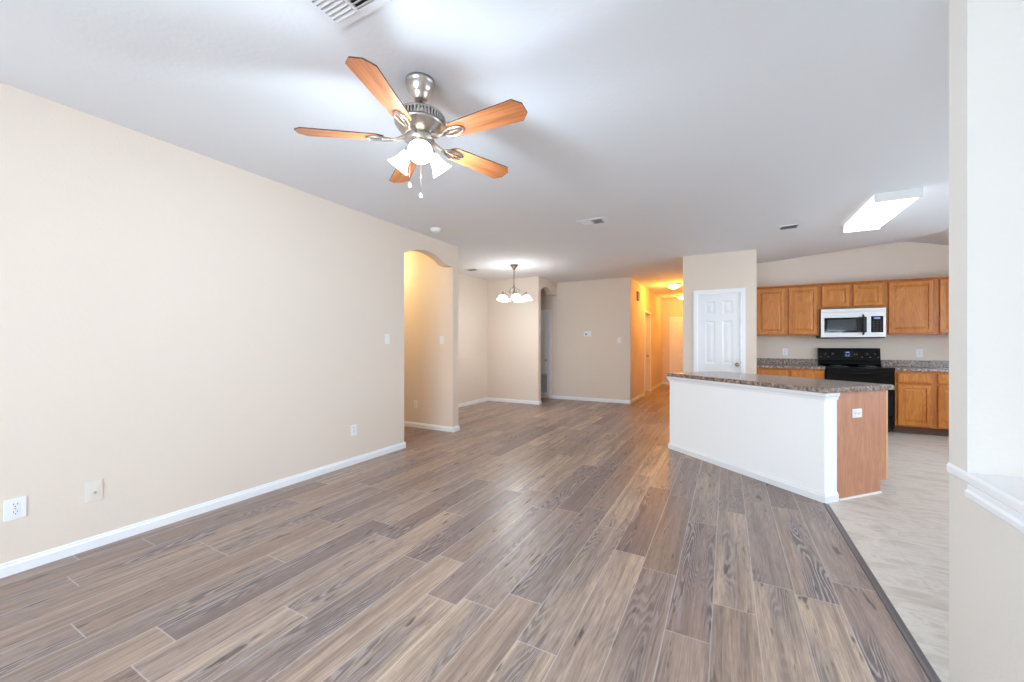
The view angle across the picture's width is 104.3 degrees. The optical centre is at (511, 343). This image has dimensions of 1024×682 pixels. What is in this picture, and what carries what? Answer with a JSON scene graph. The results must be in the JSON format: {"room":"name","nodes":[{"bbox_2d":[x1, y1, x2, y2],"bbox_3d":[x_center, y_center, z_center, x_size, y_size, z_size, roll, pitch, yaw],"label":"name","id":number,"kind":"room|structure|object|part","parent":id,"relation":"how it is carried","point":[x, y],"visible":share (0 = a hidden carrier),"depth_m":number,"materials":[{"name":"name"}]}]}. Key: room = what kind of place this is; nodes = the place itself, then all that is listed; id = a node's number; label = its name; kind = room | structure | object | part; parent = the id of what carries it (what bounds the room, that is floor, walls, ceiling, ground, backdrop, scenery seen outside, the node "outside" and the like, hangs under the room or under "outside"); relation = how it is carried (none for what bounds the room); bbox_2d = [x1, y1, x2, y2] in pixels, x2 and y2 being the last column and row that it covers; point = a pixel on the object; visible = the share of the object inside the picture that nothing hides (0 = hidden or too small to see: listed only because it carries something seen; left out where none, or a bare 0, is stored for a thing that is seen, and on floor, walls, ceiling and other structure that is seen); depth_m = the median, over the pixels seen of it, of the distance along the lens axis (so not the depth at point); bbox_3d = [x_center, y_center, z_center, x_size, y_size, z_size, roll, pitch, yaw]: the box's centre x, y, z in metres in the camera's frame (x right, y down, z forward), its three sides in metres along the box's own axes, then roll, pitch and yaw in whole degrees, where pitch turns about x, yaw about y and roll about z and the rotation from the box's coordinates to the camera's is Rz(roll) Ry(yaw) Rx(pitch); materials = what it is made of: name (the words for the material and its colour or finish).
{"room":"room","nodes":[
{"label":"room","id":0,"kind":"room"},
{"bbox_2d":[0,82,457,563],"bbox_3d":[-2.667,-0.075,2.395,0.130,2.650,7.720,0,0,28],"label":"wall","id":1,"kind":"structure","parent":0,"point":[181,328],"depth_m":2.77,"materials":[{"name":"beige paint"}]},
{"bbox_2d":[3,496,26,521],"bbox_3d":[-2.709,0.898,2.171,0.010,0.116,0.080,0,0,28],"label":"wall outlet","id":2,"kind":"object","parent":1,"relation":"attached to","point":[15,508],"visible":1,"depth_m":2.17,"materials":[{"name":"white plastic"}]},
{"bbox_2d":[11,509,19,515],"bbox_3d":[-2.707,0.918,2.169,0.003,0.033,0.033,0,0,28],"label":"socket","id":3,"kind":"object","parent":2,"relation":"attached to","point":[14,512],"depth_m":2.17,"materials":[{"name":"white plastic"}]},
{"bbox_2d":[11,502,19,507],"bbox_3d":[-2.707,0.877,2.169,0.003,0.033,0.033,0,0,28],"label":"socket","id":4,"kind":"object","parent":2,"relation":"attached to","point":[13,504],"depth_m":2.17,"materials":[{"name":"white plastic"}]},
{"bbox_2d":[84,479,102,502],"bbox_3d":[-2.559,0.898,2.437,0.020,0.124,0.080,0,0,28],"label":"cable plate","id":5,"kind":"object","parent":1,"relation":"attached to","point":[93,490],"visible":1,"depth_m":2.44,"materials":[{"name":"beige plastic"}]},
{"bbox_2d":[0,397,540,578],"bbox_3d":[-2.427,1.214,3.982,1.244,0.072,10.500,0,0,28],"label":"baseboard","id":6,"kind":"structure","parent":1,"relation":"attached to","point":[9,568],"depth_m":2.82,"materials":[{"name":"white paint"}]},
{"bbox_2d":[351,424,356,435],"bbox_3d":[-1.645,0.896,4.139,0.010,0.116,0.072,0,0,28],"label":"wall outlet","id":7,"kind":"object","parent":1,"relation":"attached to","point":[353,427],"visible":1,"depth_m":4.14,"materials":[{"name":"white plastic"}]},
{"bbox_2d":[385,334,389,343],"bbox_3d":[-1.425,-0.057,4.548,0.010,0.116,0.072,0,0,28],"label":"light switch","id":8,"kind":"object","parent":1,"relation":"attached to","point":[387,336],"visible":1,"depth_m":4.55,"materials":[{"name":"white plastic"}]},
{"bbox_2d":[404,251,445,425],"bbox_3d":[-2.086,-0.075,6.395,2.650,2.650,0.130,0,0,28],"label":"wall","id":9,"kind":"structure","parent":0,"point":[424,279],"depth_m":5.89,"materials":[{"name":"beige paint"}]},
{"bbox_2d":[414,400,417,407],"bbox_3d":[-1.446,0.905,5.970,0.072,0.116,0.010,0,0,28],"label":"wall outlet","id":10,"kind":"object","parent":9,"relation":"attached to","point":[415,401],"visible":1,"depth_m":5.96,"materials":[{"name":"white plastic"}]},
{"bbox_2d":[404,421,451,431],"bbox_3d":[-2.010,1.214,6.272,2.660,0.072,0.014,0,0,28],"label":"baseboard","id":11,"kind":"structure","parent":9,"relation":"attached to","point":[406,423],"depth_m":5.84,"materials":[{"name":"white paint"}]},
{"bbox_2d":[440,336,443,343],"bbox_3d":[-1.015,-0.058,5.737,0.072,0.116,0.010,0,0,28],"label":"light switch","id":12,"kind":"object","parent":9,"relation":"attached to","point":[441,337],"visible":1,"depth_m":5.73,"materials":[{"name":"white plastic"}]},
{"bbox_2d":[458,273,487,403],"bbox_3d":[-1.221,-0.075,7.650,0.120,2.650,2.900,0,0,28],"label":"wall","id":13,"kind":"structure","parent":0,"point":[472,291],"depth_m":8.27,"materials":[{"name":"beige paint"}]},
{"bbox_2d":[0,0,948,298],"bbox_3d":[1.533,-1.265,5.025,10.320,0.605,16.340,0,0,28],"label":"ceiling","id":14,"kind":"structure","parent":0,"point":[691,127],"depth_m":2.34,"materials":[{"name":"white paint"}]},
{"bbox_2d":[301,0,390,30],"bbox_3d":[-0.709,-1.394,1.548,0.320,0.012,0.330,0,0,28],"label":"ceiling vent","id":15,"kind":"object","parent":14,"relation":"in","point":[339,14],"visible":1,"depth_m":1.66,"materials":[{"name":"white metal"}]},
{"bbox_2d":[294,56,527,197],"bbox_3d":[-0.446,-1.088,2.102,1.143,0.624,1.198,0,0,28],"label":"ceiling fan","id":16,"kind":"object","parent":14,"relation":"hanging from","point":[419,123],"visible":1,"depth_m":2.03,"materials":[{"name":"brown wood"}]},
{"bbox_3d":[-0.888,-1.088,2.065,0.435,0.034,0.134,0,0,-8],"label":"blade","id":17,"kind":"part","parent":16,"relation":"part of","materials":[{"name":"brown wood"}]},
{"bbox_3d":[-0.558,-1.088,1.726,0.134,0.034,0.435,0,0,10],"label":"blade","id":18,"kind":"part","parent":16,"relation":"part of","materials":[{"name":"brown wood"}]},
{"bbox_3d":[-0.611,-0.984,2.168,0.129,0.136,0.116,0,0,-15],"label":"lamp shade","id":19,"kind":"part","parent":16,"relation":"part of","materials":[{"name":"white glass"}]},
{"bbox_3d":[-0.668,-1.088,2.484,0.134,0.034,0.435,0,0,-26],"label":"blade","id":20,"kind":"part","parent":16,"relation":"part of","materials":[{"name":"brown wood"}]},
{"bbox_3d":[-0.459,-0.984,1.997,0.122,0.136,0.126,0,0,28],"label":"lamp shade","id":21,"kind":"part","parent":16,"relation":"part of","materials":[{"name":"white glass"}]},
{"bbox_3d":[-0.465,-0.997,2.018,0.050,0.063,0.053,0,0,28],"label":"bulb","id":22,"kind":"part","parent":16,"relation":"part of","materials":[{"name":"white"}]},
{"bbox_3d":[-0.396,-0.984,2.202,0.121,0.136,0.132,0,0,28],"label":"lamp shade","id":23,"kind":"part","parent":16,"relation":"part of","materials":[{"name":"white glass"}]},
{"bbox_3d":[-0.202,-1.088,2.404,0.435,0.034,0.134,0,0,-44],"label":"blade","id":24,"kind":"part","parent":16,"relation":"part of","materials":[{"name":"brown wood"}]},
{"bbox_3d":[-0.134,-1.088,1.936,0.435,0.034,0.134,0,0,28],"label":"blade","id":25,"kind":"part","parent":16,"relation":"part of","materials":[{"name":"brown wood"}]},
{"bbox_2d":[430,227,440,232],"bbox_3d":[-0.929,-1.379,4.844,0.136,0.043,0.136,0,0,28],"label":"smoke detector","id":26,"kind":"object","parent":14,"relation":"attached to","point":[433,229],"visible":1,"depth_m":4.80,"materials":[{"name":"white plastic"}]},
{"bbox_2d":[496,264,531,301],"bbox_3d":[0.042,-1.070,7.069,0.644,0.660,0.625,0,0,28],"label":"chandelier","id":27,"kind":"object","parent":14,"relation":"hanging from","point":[516,297],"visible":1,"depth_m":6.99,"materials":[{"name":"white glass"}]},
{"bbox_3d":[-0.164,-0.818,6.946,0.216,0.088,0.214,0,0,28],"label":"lamp shade","id":28,"kind":"part","parent":27,"relation":"part of","materials":[{"name":"white glass"}]},
{"bbox_3d":[0.073,-0.818,6.829,0.216,0.088,0.214,0,0,28],"label":"lamp shade","id":29,"kind":"part","parent":27,"relation":"part of","materials":[{"name":"white glass"}]},
{"bbox_3d":[0.258,-0.818,7.018,0.216,0.088,0.214,0,0,28],"label":"lamp shade","id":30,"kind":"part","parent":27,"relation":"part of","materials":[{"name":"white glass"}]},
{"bbox_2d":[576,217,607,226],"bbox_3d":[0.918,-1.394,4.551,0.310,0.012,0.220,0,0,28],"label":"ceiling vent","id":31,"kind":"object","parent":14,"relation":"in","point":[600,220],"visible":1,"depth_m":4.53,"materials":[{"name":"white metal"}]},
{"bbox_2d":[666,283,681,288],"bbox_3d":[3.780,-1.335,9.290,0.350,0.131,0.350,0,0,28],"label":"flush ceiling light","id":32,"kind":"object","parent":14,"relation":"attached to","point":[670,285],"visible":1,"depth_m":9.19,"materials":[{"name":"white glass"}]},
{"bbox_2d":[778,224,799,230],"bbox_3d":[3.307,-1.394,4.755,0.200,0.012,0.190,0,0,28],"label":"ceiling vent","id":33,"kind":"object","parent":14,"relation":"in","point":[793,226],"visible":1,"depth_m":4.75,"materials":[{"name":"white metal"}]},
{"bbox_2d":[843,187,922,232],"bbox_3d":[3.795,-1.357,4.133,0.330,0.085,1.150,0,0,28],"label":"fluorescent ceiling light","id":34,"kind":"object","parent":14,"relation":"attached to","point":[881,207],"visible":1,"depth_m":3.91,"materials":[{"name":"white plastic"}]},
{"bbox_2d":[0,384,948,681],"bbox_3d":[1.533,1.290,5.025,10.320,0.080,16.340,0,0,28],"label":"floor","id":35,"kind":"structure","parent":0,"point":[553,540],"depth_m":2.14,"materials":[{"name":"brown wood"}]},
{"bbox_2d":[667,376,839,502],"bbox_3d":[2.232,0.818,3.972,0.169,0.864,1.784,0,0,-19],"label":"wall","id":36,"kind":"structure","parent":35,"relation":"on","point":[786,439],"depth_m":3.63,"materials":[{"name":"white paint"}]},
{"bbox_3d":[2.232,0.415,3.972,0.169,0.058,1.784,0,0,-19],"label":"moulding","id":37,"kind":"part","parent":36,"relation":"part of","materials":[{"name":"white paint"}]},
{"bbox_3d":[2.237,1.214,3.974,0.159,0.072,1.764,0,0,-19],"label":"baseboard","id":38,"kind":"part","parent":36,"relation":"part of","materials":[{"name":"white paint"}]},
{"bbox_2d":[757,368,824,378],"bbox_3d":[4.427,0.814,6.433,0.895,0.872,0.664,0,0,28],"label":"base cabinet","id":39,"kind":"object","parent":35,"relation":"on","point":[803,373],"visible":0.25,"depth_m":6.11,"materials":[{"name":"brown wood"}]},
{"bbox_3d":[4.093,0.470,6.252,0.400,0.130,0.028,0,0,28],"label":"drawer","id":40,"kind":"part","parent":39,"relation":"part of","materials":[{"name":"brown wood"}]},
{"bbox_2d":[757,358,824,368],"bbox_3d":[4.428,0.310,6.434,0.901,0.135,0.669,0,0,28],"label":"countertop","id":41,"kind":"structure","parent":39,"relation":"on","point":[790,363],"depth_m":6.56,"materials":[{"name":"stone"}]},
{"bbox_3d":[4.476,0.470,6.045,0.400,0.130,0.028,0,0,28],"label":"drawer","id":42,"kind":"part","parent":39,"relation":"part of","materials":[{"name":"brown wood"}]},
{"bbox_2d":[817,348,894,431],"bbox_3d":[5.147,0.657,5.997,0.770,1.185,0.716,0,0,28],"label":"range","id":43,"kind":"object","parent":35,"relation":"on","point":[841,364],"visible":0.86,"depth_m":5.88,"materials":[{"name":"black metal"}]},
{"bbox_3d":[5.280,0.156,6.254,0.124,0.092,0.010,0,0,28],"label":"clock panel","id":44,"kind":"part","parent":43,"relation":"part of","materials":[{"name":"black glass"}]},
{"bbox_2d":[817,364,894,368],"bbox_3d":[5.162,0.343,6.025,0.770,0.024,0.652,0,0,28],"label":"cooktop","id":45,"kind":"object","parent":43,"relation":"in","point":[827,366],"depth_m":5.87,"materials":[{"name":"black glass"}]},
{"bbox_3d":[5.013,0.690,5.749,0.754,0.650,0.038,0,0,28],"label":"oven door","id":46,"kind":"part","parent":43,"relation":"part of","materials":[{"name":"black ceramic"}]},
{"bbox_3d":[4.990,0.425,5.707,0.644,0.024,0.058,0,0,28],"label":"handle","id":47,"kind":"part","parent":43,"relation":"part of","materials":[{"name":"black metal"}]},
{"bbox_3d":[5.014,1.104,5.752,0.754,0.152,0.032,0,0,28],"label":"drawer","id":48,"kind":"part","parent":43,"relation":"part of","materials":[{"name":"black metal"}]},
{"bbox_2d":[837,390,887,498],"bbox_3d":[2.618,0.819,4.093,0.635,0.862,1.720,0,0,-19],"label":"base cabinet","id":49,"kind":"object","parent":35,"relation":"on","point":[862,442],"visible":0.25,"depth_m":3.27,"materials":[{"name":"brown wood"}]},
{"bbox_2d":[667,371,894,393],"bbox_3d":[2.545,0.365,4.069,0.844,0.040,1.782,0,0,-19],"label":"countertop","id":50,"kind":"structure","parent":49,"relation":"on","point":[782,382],"depth_m":3.66,"materials":[{"name":"stone"}]},
{"bbox_2d":[852,408,861,417],"bbox_3d":[2.821,0.565,3.251,0.116,0.072,0.010,0,0,-19],"label":"wall outlet","id":51,"kind":"object","parent":49,"relation":"attached to","point":[856,413],"visible":1,"depth_m":3.25,"materials":[{"name":"white plastic"}]},
{"bbox_2d":[839,491,881,500],"bbox_3d":[2.863,1.244,3.265,0.520,0.012,0.010,0,0,-19],"label":"trim","id":52,"kind":"structure","parent":49,"relation":"attached to","point":[877,492],"depth_m":3.26,"materials":[{"name":"white paint"}]},
{"bbox_2d":[823,503,941,681],"bbox_3d":[0.834,1.246,0.115,0.039,0.008,6.795,0,0,28],"label":"trim","id":53,"kind":"structure","parent":35,"relation":"on","point":[914,647],"depth_m":1.87,"materials":[{"name":"grey"}]},
{"bbox_2d":[892,371,933,434],"bbox_3d":[5.688,0.814,5.752,0.398,0.872,0.664,0,0,28],"label":"base cabinet","id":54,"kind":"object","parent":35,"relation":"on","point":[914,391],"visible":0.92,"depth_m":5.48,"materials":[{"name":"brown wood"}]},
{"bbox_3d":[5.534,0.470,5.473,0.345,0.130,0.028,0,0,28],"label":"drawer","id":55,"kind":"part","parent":54,"relation":"part of","materials":[{"name":"brown wood"}]},
{"bbox_3d":[5.535,0.843,5.475,0.345,0.565,0.025,0,0,28],"label":"door","id":56,"kind":"part","parent":54,"relation":"part of","materials":[{"name":"brown wood"}]},
{"bbox_2d":[932,372,948,436],"bbox_3d":[6.273,0.814,5.436,0.928,0.872,0.664,0,0,28],"label":"base cabinet","id":57,"kind":"object","parent":35,"relation":"on","point":[941,379],"visible":0.24,"depth_m":5.34,"materials":[{"name":"brown wood"}]},
{"bbox_2d":[881,360,948,371],"bbox_3d":[6.096,0.310,5.533,1.332,0.135,0.669,0,0,28],"label":"countertop","id":58,"kind":"structure","parent":57,"relation":"on","point":[899,365],"depth_m":5.85,"materials":[{"name":"stone"}]},
{"bbox_3d":[5.928,0.470,5.261,0.430,0.130,0.028,0,0,28],"label":"drawer","id":59,"kind":"part","parent":57,"relation":"part of","materials":[{"name":"brown wood"}]},
{"bbox_3d":[5.928,0.843,5.262,0.430,0.565,0.025,0,0,28],"label":"door","id":60,"kind":"part","parent":57,"relation":"part of","materials":[{"name":"brown wood"}]},
{"bbox_2d":[488,276,540,400],"bbox_3d":[0.034,-0.075,8.552,1.230,2.650,0.120,0,0,28],"label":"wall","id":61,"kind":"structure","parent":0,"point":[514,328],"depth_m":8.47,"materials":[{"name":"beige paint"}]},
{"bbox_2d":[541,277,556,295],"bbox_3d":[0.760,-1.251,8.739,0.130,0.298,0.900,0,0,28],"label":"wall header","id":62,"kind":"structure","parent":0,"point":[550,287],"depth_m":8.77,"materials":[{"name":"beige paint"}]},
{"bbox_2d":[541,277,630,399],"bbox_3d":[0.822,-0.075,9.285,3.820,2.650,0.120,0,0,28],"label":"wall","id":63,"kind":"structure","parent":0,"point":[595,365],"depth_m":8.72,"materials":[{"name":"beige paint"}]},
{"bbox_2d":[541,313,548,369],"bbox_3d":[0.542,-0.055,9.324,0.660,1.320,0.075,0,0,28],"label":"door","id":64,"kind":"structure","parent":63,"relation":"in","point":[544,316],"depth_m":9.22,"materials":[{"name":"white paint"}]},
{"bbox_2d":[541,373,548,393],"bbox_3d":[0.556,0.917,9.350,0.670,0.495,0.018,0,0,28],"label":"air vent","id":65,"kind":"object","parent":63,"relation":"in","point":[544,376],"visible":0.4,"depth_m":9.24,"materials":[{"name":"white metal"}]},
{"bbox_2d":[541,310,551,397],"bbox_3d":[0.555,0.230,9.350,0.800,2.040,0.020,0,0,28],"label":"trim","id":66,"kind":"structure","parent":63,"relation":"attached to","point":[542,311],"depth_m":9.16,"materials":[{"name":"white paint"}]},
{"bbox_2d":[584,331,590,336],"bbox_3d":[1.656,-0.220,8.747,0.170,0.110,0.034,0,0,28],"label":"thermostat","id":67,"kind":"object","parent":63,"relation":"attached to","point":[586,334],"visible":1,"depth_m":8.74,"materials":[{"name":"white plastic"}]},
{"bbox_2d":[551,395,630,403],"bbox_3d":[0.849,1.214,9.194,3.714,0.072,0.014,0,0,28],"label":"baseboard","id":68,"kind":"structure","parent":63,"relation":"attached to","point":[552,396],"depth_m":8.71,"materials":[{"name":"white paint"}]},
{"bbox_2d":[631,278,661,399],"bbox_3d":[3.567,-0.075,10.473,0.120,2.650,4.580,0,0,28],"label":"wall","id":69,"kind":"structure","parent":0,"point":[650,302],"depth_m":9.64,"materials":[{"name":"beige paint"}]},
{"bbox_2d":[630,382,662,402],"bbox_3d":[3.594,1.214,10.383,0.014,0.072,4.714,0,0,28],"label":"baseboard","id":70,"kind":"structure","parent":69,"relation":"attached to","point":[661,383],"depth_m":9.46,"materials":[{"name":"white paint"}]},
{"bbox_2d":[645,314,648,391],"bbox_3d":[3.379,0.233,10.149,0.098,2.018,0.822,0,0,28],"label":"door","id":71,"kind":"structure","parent":69,"relation":"in","point":[646,355],"depth_m":10.42,"materials":[{"name":"white paint"}]},
{"bbox_2d":[644,310,650,392],"bbox_3d":[3.448,0.206,10.111,0.016,2.088,0.946,0,0,28],"label":"trim","id":72,"kind":"structure","parent":69,"relation":"attached to","point":[645,311],"depth_m":9.91,"materials":[{"name":"white paint"}]},
{"bbox_2d":[662,299,682,383],"bbox_3d":[5.247,-0.075,12.237,1.400,2.650,0.120,0,0,28],"label":"wall","id":73,"kind":"structure","parent":0,"point":[670,307],"depth_m":12.39,"materials":[{"name":"beige paint"}]},
{"bbox_2d":[670,317,682,372],"bbox_3d":[5.298,0.204,12.132,0.926,2.091,0.016,0,0,28],"label":"trim","id":74,"kind":"structure","parent":73,"relation":"attached to","point":[671,318],"depth_m":12.32,"materials":[{"name":"white paint"}]},
{"bbox_2d":[672,319,682,372],"bbox_3d":[5.278,0.232,12.095,0.800,2.020,0.098,0,0,28],"label":"door","id":75,"kind":"structure","parent":73,"relation":"in","point":[677,324],"depth_m":12.22,"materials":[{"name":"white paint"}]},
{"bbox_2d":[683,249,756,373],"bbox_3d":[3.205,-0.075,6.179,1.005,2.650,0.120,0,0,28],"label":"wall","id":76,"kind":"structure","parent":0,"point":[736,269],"depth_m":6.11,"materials":[{"name":"beige paint"}]},
{"bbox_2d":[698,292,740,372],"bbox_3d":[3.181,0.231,6.122,0.594,2.022,0.098,0,0,28],"label":"door","id":77,"kind":"structure","parent":76,"relation":"in","point":[719,314],"depth_m":6.13,"materials":[{"name":"white paint"}]},
{"bbox_2d":[693,288,745,372],"bbox_3d":[3.178,0.204,6.117,0.710,2.091,0.016,0,0,28],"label":"trim","id":78,"kind":"structure","parent":76,"relation":"attached to","point":[742,290],"depth_m":6.09,"materials":[{"name":"white paint"}]},
{"bbox_2d":[757,241,948,360],"bbox_3d":[5.755,-0.151,6.166,3.735,2.802,0.120,0,0,28],"label":"wall","id":79,"kind":"structure","parent":0,"point":[897,260],"depth_m":6.23,"materials":[{"name":"beige paint"}]},
{"bbox_2d":[782,349,787,354],"bbox_3d":[4.604,0.135,6.714,0.072,0.116,0.010,0,0,28],"label":"wall outlet","id":80,"kind":"object","parent":79,"relation":"attached to","point":[784,351],"visible":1,"depth_m":6.71,"materials":[{"name":"white plastic"}]},
{"bbox_2d":[757,358,816,364],"bbox_3d":[4.582,0.290,6.720,0.901,0.095,0.020,0,0,28],"label":"backsplash","id":81,"kind":"structure","parent":79,"relation":"attached to","point":[759,360],"depth_m":6.70,"materials":[{"name":"stone"}]},
{"bbox_2d":[757,284,819,335],"bbox_3d":[4.499,-0.540,6.577,0.885,0.810,0.342,0,0,28],"label":"upper cabinet","id":82,"kind":"object","parent":79,"relation":"attached to","point":[787,310],"visible":0.87,"depth_m":6.42,"materials":[{"name":"brown wood"}]},
{"bbox_3d":[4.244,-0.530,6.536,0.395,0.746,0.025,0,0,28],"label":"door","id":83,"kind":"part","parent":82,"relation":"part of","materials":[{"name":"brown wood"}]},
{"bbox_3d":[4.425,-0.930,6.439,0.885,0.030,0.028,0,0,28],"label":"moulding","id":84,"kind":"part","parent":82,"relation":"part of","materials":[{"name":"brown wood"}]},
{"bbox_3d":[4.625,-0.530,6.330,0.378,0.746,0.025,0,0,28],"label":"door","id":85,"kind":"part","parent":82,"relation":"part of","materials":[{"name":"brown wood"}]},
{"bbox_2d":[819,280,884,309],"bbox_3d":[5.228,-0.748,6.183,0.768,0.395,0.342,0,0,28],"label":"upper cabinet","id":86,"kind":"object","parent":79,"relation":"attached to","point":[856,294],"visible":0.98,"depth_m":6.05,"materials":[{"name":"brown wood"}]},
{"bbox_3d":[4.985,-0.738,6.135,0.340,0.331,0.025,0,0,28],"label":"door","id":87,"kind":"part","parent":86,"relation":"part of","materials":[{"name":"brown wood"}]},
{"bbox_2d":[816,307,885,338],"bbox_3d":[5.201,-0.311,6.136,0.761,0.448,0.450,0,0,28],"label":"microwave oven","id":88,"kind":"object","parent":86,"relation":"attached to","point":[851,323],"visible":0.98,"depth_m":5.99,"materials":[{"name":"white plastic"}]},
{"bbox_3d":[5.040,-0.292,6.046,0.557,0.375,0.030,0,0,28],"label":"door","id":89,"kind":"part","parent":88,"relation":"part of","materials":[{"name":"silver metal"}]},
{"bbox_3d":[5.217,-0.287,5.906,0.024,0.310,0.060,0,0,28],"label":"handle","id":90,"kind":"part","parent":88,"relation":"part of","materials":[{"name":"black plastic"}]},
{"bbox_3d":[5.374,-0.292,5.866,0.199,0.375,0.030,0,0,28],"label":"trim","id":91,"kind":"part","parent":88,"relation":"part of","materials":[{"name":"silver metal"}]},
{"bbox_3d":[5.370,-0.292,5.854,0.135,0.236,0.007,0,0,28],"label":"control panel","id":92,"kind":"part","parent":88,"relation":"part of","materials":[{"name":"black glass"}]},
{"bbox_3d":[5.153,-0.930,6.045,0.768,0.030,0.028,0,0,28],"label":"moulding","id":93,"kind":"part","parent":86,"relation":"part of","materials":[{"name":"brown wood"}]},
{"bbox_3d":[5.320,-0.738,5.954,0.338,0.331,0.025,0,0,28],"label":"door","id":94,"kind":"part","parent":86,"relation":"part of","materials":[{"name":"brown wood"}]},
{"bbox_2d":[885,277,935,334],"bbox_3d":[5.806,-0.540,5.871,0.543,0.810,0.342,0,0,28],"label":"upper cabinet","id":95,"kind":"object","parent":79,"relation":"attached to","point":[910,303],"visible":0.95,"depth_m":5.72,"materials":[{"name":"brown wood"}]},
{"bbox_3d":[5.732,-0.930,5.733,0.543,0.030,0.028,0,0,28],"label":"moulding","id":96,"kind":"part","parent":95,"relation":"part of","materials":[{"name":"brown wood"}]},
{"bbox_2d":[881,360,948,366],"bbox_3d":[6.250,0.290,5.818,1.332,0.095,0.020,0,0,28],"label":"backsplash","id":97,"kind":"structure","parent":79,"relation":"attached to","point":[909,363],"depth_m":5.93,"materials":[{"name":"stone"}]},
{"bbox_2d":[916,349,922,356],"bbox_3d":[6.065,0.135,5.925,0.072,0.116,0.010,0,0,28],"label":"wall outlet","id":98,"kind":"object","parent":79,"relation":"attached to","point":[919,352],"visible":1,"depth_m":5.92,"materials":[{"name":"white plastic"}]},
{"bbox_2d":[934,276,948,334],"bbox_3d":[6.403,-0.540,5.549,0.808,0.810,0.342,0,0,28],"label":"upper cabinet","id":99,"kind":"object","parent":79,"relation":"attached to","point":[942,283],"visible":0.21,"depth_m":5.56,"materials":[{"name":"brown wood"}]},
{"bbox_3d":[6.328,-0.930,5.411,0.808,0.030,0.028,0,0,28],"label":"moulding","id":100,"kind":"part","parent":99,"relation":"part of","materials":[{"name":"brown wood"}]},
{"bbox_3d":[6.160,-0.530,5.501,0.360,0.746,0.025,0,0,28],"label":"door","id":101,"kind":"part","parent":99,"relation":"part of","materials":[{"name":"brown wood"}]},
{"bbox_2d":[949,0,1023,681],"bbox_3d":[1.999,-0.075,1.123,1.050,2.650,0.124,0,0,28],"label":"wall partition","id":102,"kind":"structure","parent":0,"point":[986,37],"depth_m":1.30,"materials":[{"name":"beige paint"}]},
{"bbox_2d":[967,498,1023,681],"bbox_3d":[0.443,0.855,-0.821,0.160,0.790,4.776,0,0,28],"label":"wall","id":103,"kind":"structure","parent":0,"point":[995,548],"depth_m":1.19,"materials":[{"name":"beige paint"}]},
{"bbox_2d":[947,462,1023,515],"bbox_3d":[0.482,0.442,-0.772,0.194,0.036,4.900,0,0,28],"label":"trim","id":104,"kind":"structure","parent":103,"relation":"on","point":[1009,491],"depth_m":1.21,"materials":[{"name":"white paint"}]},
{"bbox_2d":[964,484,1023,533],"bbox_3d":[0.364,0.482,-0.786,0.012,0.045,4.762,0,0,28],"label":"trim","id":105,"kind":"structure","parent":103,"relation":"attached to","point":[1016,520],"depth_m":1.16,"materials":[{"name":"white paint"}]}
]}

